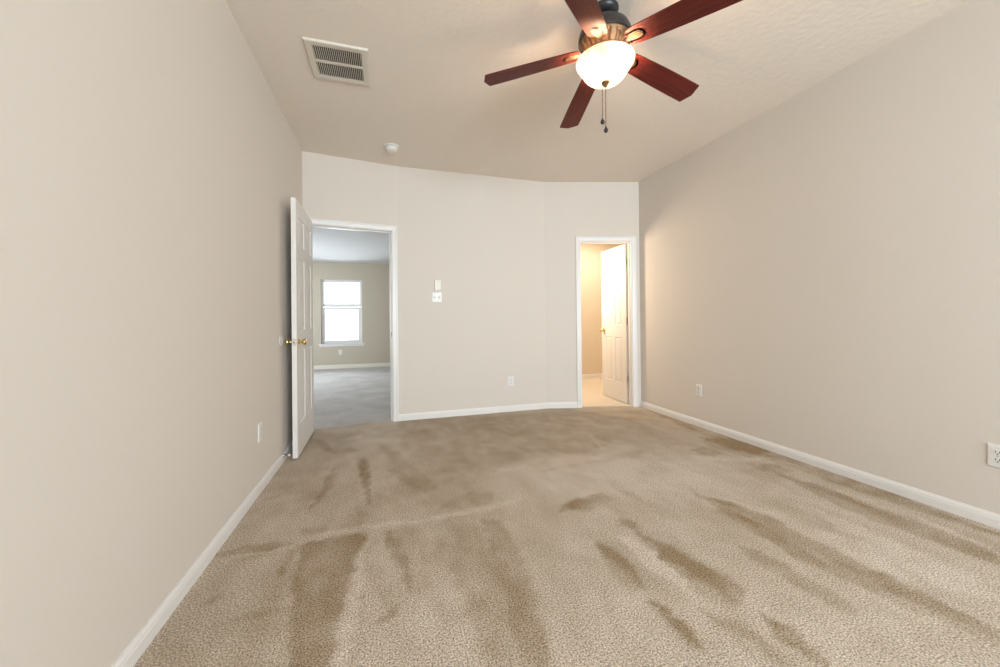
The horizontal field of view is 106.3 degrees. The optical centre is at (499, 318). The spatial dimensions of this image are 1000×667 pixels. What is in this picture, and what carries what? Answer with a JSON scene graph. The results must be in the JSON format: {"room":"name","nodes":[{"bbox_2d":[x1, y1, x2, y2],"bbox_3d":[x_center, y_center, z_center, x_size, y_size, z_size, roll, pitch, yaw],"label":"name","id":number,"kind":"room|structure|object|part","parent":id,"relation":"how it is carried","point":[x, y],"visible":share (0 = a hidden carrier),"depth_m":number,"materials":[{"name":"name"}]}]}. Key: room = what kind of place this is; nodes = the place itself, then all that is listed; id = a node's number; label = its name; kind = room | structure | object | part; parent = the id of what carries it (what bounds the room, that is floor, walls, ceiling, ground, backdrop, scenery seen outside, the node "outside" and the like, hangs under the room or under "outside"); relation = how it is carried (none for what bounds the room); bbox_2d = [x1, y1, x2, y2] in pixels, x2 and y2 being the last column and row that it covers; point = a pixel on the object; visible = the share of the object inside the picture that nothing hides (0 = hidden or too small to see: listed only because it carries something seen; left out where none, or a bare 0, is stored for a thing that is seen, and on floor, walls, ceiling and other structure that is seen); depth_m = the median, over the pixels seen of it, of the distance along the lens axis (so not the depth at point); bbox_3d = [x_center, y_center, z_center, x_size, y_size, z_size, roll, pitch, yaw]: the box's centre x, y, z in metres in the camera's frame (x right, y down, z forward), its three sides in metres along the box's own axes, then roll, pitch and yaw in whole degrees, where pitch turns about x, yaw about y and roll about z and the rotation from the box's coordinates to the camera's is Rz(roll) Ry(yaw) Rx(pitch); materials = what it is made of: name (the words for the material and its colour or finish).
{"room":"empty bedroom","nodes":[
{"label":"empty bedroom","id":0,"kind":"room"},
{"bbox_2d":[0,0,301,666],"bbox_3d":[-0.970,-0.280,0.270,0.120,2.740,7.310,-1,0,-17],"label":"wall","id":1,"kind":"structure","parent":0,"point":[151,167],"depth_m":1.18,"materials":[{"name":"beige paint"}]},
{"bbox_2d":[111,440,292,666],"bbox_3d":[-0.891,1.055,0.280,0.013,0.070,7.060,-1,0,-17],"label":"baseboard","id":2,"kind":"structure","parent":1,"relation":"attached to","point":[144,637],"depth_m":1.51,"materials":[{"name":"white paint"}]},
{"bbox_2d":[258,421,261,442],"bbox_3d":[-1.529,0.726,2.394,0.008,0.116,0.072,-1,0,-17],"label":"wall outlet","id":3,"kind":"object","parent":1,"relation":"attached to","point":[260,423],"visible":1,"depth_m":2.38,"materials":[{"name":"white plastic"}]},
{"bbox_2d":[279,335,282,345],"bbox_3d":[-1.678,0.171,2.874,0.006,0.082,0.082,-1,0,-17],"label":"bumper cover","id":4,"kind":"object","parent":1,"relation":"attached to","point":[280,337],"visible":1,"depth_m":2.86,"materials":[{"name":"white plastic"}]},
{"bbox_2d":[285,197,313,458],"bbox_3d":[-1.723,0.078,3.290,0.156,2.036,0.786,-1,0,-18],"label":"door","id":5,"kind":"structure","parent":1,"relation":"in","point":[301,224],"depth_m":3.13,"materials":[{"name":"white paint"}]},
{"bbox_3d":[-1.669,0.189,2.970,0.060,0.062,0.062,-1,0,-18],"label":"knob","id":6,"kind":"part","parent":5,"relation":"part of","materials":[{"name":"gold metal"}]},
{"bbox_3d":[-1.578,0.189,2.999,0.060,0.062,0.062,-1,0,-18],"label":"knob","id":7,"kind":"part","parent":5,"relation":"part of","materials":[{"name":"gold metal"}]},
{"bbox_2d":[312,227,388,264],"bbox_3d":[-2.645,-1.323,6.273,4.550,0.100,5.120,-1,0,-17],"label":"ceiling","id":8,"kind":"structure","parent":0,"point":[329,245],"depth_m":6.68,"materials":[{"name":"grey paint"}]},
{"bbox_2d":[313,262,389,365],"bbox_3d":[-3.357,-0.058,8.693,4.350,2.400,0.140,-1,0,-17],"label":"wall","id":9,"kind":"structure","parent":0,"point":[374,277],"depth_m":8.69,"materials":[{"name":"beige paint"}]},
{"bbox_2d":[318,280,364,346],"bbox_3d":[-3.618,-0.118,8.587,0.970,1.515,0.155,-1,0,-17],"label":"window","id":10,"kind":"structure","parent":9,"relation":"in","point":[325,343],"depth_m":8.59,"materials":[{"name":"white paint"}]},
{"bbox_3d":[-3.604,0.590,8.560,0.970,0.022,0.105,-1,0,-17],"label":"sill","id":11,"kind":"part","parent":10,"relation":"part of","materials":[{"name":"white paint"}]},
{"bbox_3d":[-3.641,-0.546,8.650,0.790,0.589,0.022,-1,0,-17],"label":"sash","id":12,"kind":"part","parent":10,"relation":"part of","materials":[{"name":"glass"}]},
{"bbox_3d":[-3.627,0.154,8.625,0.790,0.791,0.022,-1,0,-17],"label":"sash","id":13,"kind":"part","parent":10,"relation":"part of","materials":[{"name":"glass"}]},
{"bbox_2d":[314,363,389,369],"bbox_3d":[-3.324,1.097,8.616,4.350,0.088,0.013,-1,0,-17],"label":"baseboard","id":14,"kind":"structure","parent":9,"relation":"attached to","point":[367,364],"depth_m":8.59,"materials":[{"name":"white paint"}]},
{"bbox_2d":[302,151,640,413],"bbox_3d":[-0.142,-0.275,4.295,3.770,2.740,0.373,-1,0,-14],"label":"wall","id":15,"kind":"structure","parent":0,"point":[502,252],"depth_m":4.30,"materials":[{"name":"beige paint"}]},
{"bbox_2d":[310,218,398,421],"bbox_3d":[-1.528,0.061,3.887,0.902,2.094,0.137,0,0,-25],"label":"trim","id":16,"kind":"structure","parent":15,"relation":"attached to","point":[391,230],"depth_m":4.00,"materials":[{"name":"white paint"}]},
{"bbox_2d":[432,292,441,301],"bbox_3d":[-0.698,-0.232,4.148,0.106,0.110,0.019,-1,0,-17],"label":"light switch","id":17,"kind":"object","parent":15,"relation":"attached to","point":[436,296],"visible":1,"depth_m":4.15,"materials":[{"name":"white plastic"}]},
{"bbox_2d":[435,280,440,290],"bbox_3d":[-0.688,-0.361,4.150,0.068,0.112,0.024,-1,0,-17],"label":"wall control","id":18,"kind":"object","parent":15,"relation":"attached to","point":[437,282],"visible":1,"depth_m":4.14,"materials":[{"name":"white plastic"}]},
{"bbox_2d":[399,402,576,420],"bbox_3d":[-0.085,1.060,4.320,2.088,0.070,0.094,-1,0,-14],"label":"baseboard","id":19,"kind":"structure","parent":15,"relation":"attached to","point":[473,411],"depth_m":4.30,"materials":[{"name":"white paint"}]},
{"bbox_2d":[508,376,513,385],"bbox_3d":[0.129,0.739,4.400,0.072,0.116,0.008,-1,0,-17],"label":"wall outlet","id":20,"kind":"object","parent":15,"relation":"attached to","point":[510,378],"visible":1,"depth_m":4.40,"materials":[{"name":"white plastic"}]},
{"bbox_2d":[575,236,637,407],"bbox_3d":[1.294,0.044,4.612,0.742,2.076,0.137,-1,0,-2],"label":"trim","id":21,"kind":"structure","parent":15,"relation":"attached to","point":[630,241],"depth_m":4.55,"materials":[{"name":"white paint"}]},
{"bbox_2d":[600,244,628,402],"bbox_3d":[1.523,0.069,4.988,0.156,2.000,0.616,-1,0,-13],"label":"door","id":22,"kind":"structure","parent":15,"relation":"in","point":[614,273],"depth_m":4.94,"materials":[{"name":"white paint"}]},
{"bbox_2d":[133,366,999,666],"bbox_3d":[-0.004,1.118,3.186,7.600,0.066,12.320,-1,0,-17],"label":"floor","id":23,"kind":"structure","parent":0,"point":[593,536],"depth_m":1.69,"materials":[{"name":"beige carpet"}]},
{"bbox_2d":[225,0,966,181],"bbox_3d":[0.844,-1.716,0.894,3.976,0.100,7.450,-1,0,-17],"label":"ceiling","id":24,"kind":"structure","parent":0,"point":[428,95],"depth_m":2.55,"materials":[{"name":"beige paint"}]},
{"bbox_2d":[302,36,370,85],"bbox_3d":[-1.033,-1.635,2.414,0.368,0.013,0.372,-1,0,-17],"label":"ceiling vent","id":25,"kind":"object","parent":24,"relation":"in","point":[328,60],"visible":1,"depth_m":2.39,"materials":[{"name":"metal"}]},
{"bbox_3d":[-1.012,-1.635,2.341,0.272,0.007,0.132,-1,0,-17],"label":"louver panel","id":26,"kind":"part","parent":25,"relation":"part of","materials":[{"name":"metal"}]},
{"bbox_3d":[-1.055,-1.635,2.487,0.272,0.007,0.132,-1,0,-17],"label":"louver panel","id":27,"kind":"part","parent":25,"relation":"part of","materials":[{"name":"metal"}]},
{"bbox_2d":[384,143,398,152],"bbox_3d":[-1.035,-1.613,3.575,0.142,0.051,0.142,-1,0,-17],"label":"smoke detector","id":28,"kind":"object","parent":24,"relation":"attached to","point":[390,147],"visible":1,"depth_m":3.54,"materials":[{"name":"white plastic"}]},
{"bbox_3d":[-1.035,-1.633,3.575,0.142,0.010,0.142,-1,0,-17],"label":"mounting plate","id":29,"kind":"part","parent":28,"relation":"part of","materials":[{"name":"white plastic"}]},
{"bbox_2d":[484,0,742,132],"bbox_3d":[0.588,-1.328,2.049,1.267,0.662,1.274,-1,0,-17],"label":"ceiling fan","id":30,"kind":"object","parent":24,"relation":"hanging from","point":[605,55],"visible":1,"depth_m":1.95,"materials":[{"name":"wood"}]},
{"bbox_3d":[0.171,-1.394,2.098,0.540,0.006,0.136,-8,9,11],"label":"blade","id":31,"kind":"part","parent":30,"relation":"part of","materials":[{"name":"brown wood"}]},
{"bbox_3d":[0.518,-1.397,2.418,0.136,0.006,0.540,-11,-6,-8],"label":"blade","id":32,"kind":"part","parent":30,"relation":"part of","materials":[{"name":"brown wood"}]},
{"bbox_3d":[0.369,-1.398,1.669,0.136,0.006,0.540,11,13,27],"label":"blade","id":33,"kind":"part","parent":30,"relation":"part of","materials":[{"name":"brown wood"}]},
{"bbox_3d":[0.551,-1.165,2.018,0.005,0.197,0.005,0,0,-39],"label":"pull chain","id":34,"kind":"part","parent":30,"relation":"part of","materials":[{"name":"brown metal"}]},
{"bbox_3d":[0.568,-1.142,2.016,0.005,0.242,0.005,0,0,-39],"label":"pull chain","id":35,"kind":"part","parent":30,"relation":"part of","materials":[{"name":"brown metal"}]},
{"bbox_3d":[0.566,-1.324,2.019,0.306,0.112,0.306,-1,0,-17],"label":"lamp shade","id":36,"kind":"part","parent":30,"relation":"part of","materials":[{"name":"white glass"}]},
{"bbox_3d":[0.930,-1.401,2.187,0.540,0.006,0.136,8,-14,-24],"label":"blade","id":37,"kind":"part","parent":30,"relation":"part of","materials":[{"name":"brown wood"}]},
{"bbox_3d":[0.838,-1.402,1.724,0.136,0.006,0.540,14,-3,-43],"label":"blade","id":38,"kind":"part","parent":30,"relation":"part of","materials":[{"name":"brown wood"}]},
{"bbox_2d":[581,244,622,373],"bbox_3d":[1.474,-0.162,6.757,2.700,2.500,0.100,-1,0,-17],"label":"wall","id":39,"kind":"structure","parent":0,"point":[591,293],"depth_m":6.76,"materials":[{"name":"beige paint"}]},
{"bbox_2d":[582,373,601,378],"bbox_3d":[1.502,1.045,6.699,2.700,0.084,0.013,-1,0,-17],"label":"baseboard","id":40,"kind":"structure","parent":39,"relation":"attached to","point":[598,375],"depth_m":6.74,"materials":[{"name":"white paint"}]},
{"bbox_2d":[639,0,999,514],"bbox_3d":[2.762,-0.313,1.251,0.120,2.740,7.050,-1,0,-17],"label":"wall","id":41,"kind":"structure","parent":0,"point":[825,268],"depth_m":2.46,"materials":[{"name":"beige paint"}]},
{"bbox_2d":[696,384,701,396],"bbox_3d":[1.968,0.715,3.713,0.008,0.116,0.072,-1,0,-17],"label":"wall outlet","id":42,"kind":"object","parent":41,"relation":"attached to","point":[698,387],"visible":1,"depth_m":3.71,"materials":[{"name":"white plastic"}]},
{"bbox_2d":[640,401,999,528],"bbox_3d":[2.700,1.023,1.266,0.013,0.070,6.890,-1,0,-17],"label":"baseboard","id":43,"kind":"structure","parent":41,"relation":"attached to","point":[973,513],"depth_m":2.46,"materials":[{"name":"white paint"}]},
{"bbox_2d":[987,443,999,467],"bbox_3d":[2.512,0.698,1.892,0.008,0.116,0.072,-1,0,-17],"label":"wall outlet","id":44,"kind":"object","parent":41,"relation":"attached to","point":[993,450],"visible":1,"depth_m":1.90,"materials":[{"name":"white plastic"}]},
{"bbox_2d":[992,449,999,455],"bbox_3d":[2.509,0.678,1.891,0.003,0.027,0.034,-1,0,-17],"label":"receptacle","id":45,"kind":"object","parent":44,"relation":"attached to","point":[995,452],"depth_m":1.90,"materials":[{"name":"white plastic"}]},
{"bbox_2d":[992,457,999,462],"bbox_3d":[2.510,0.717,1.891,0.003,0.027,0.034,-1,0,-17],"label":"receptacle","id":46,"kind":"object","parent":44,"relation":"attached to","point":[994,459],"depth_m":1.90,"materials":[{"name":"white plastic"}]}
]}

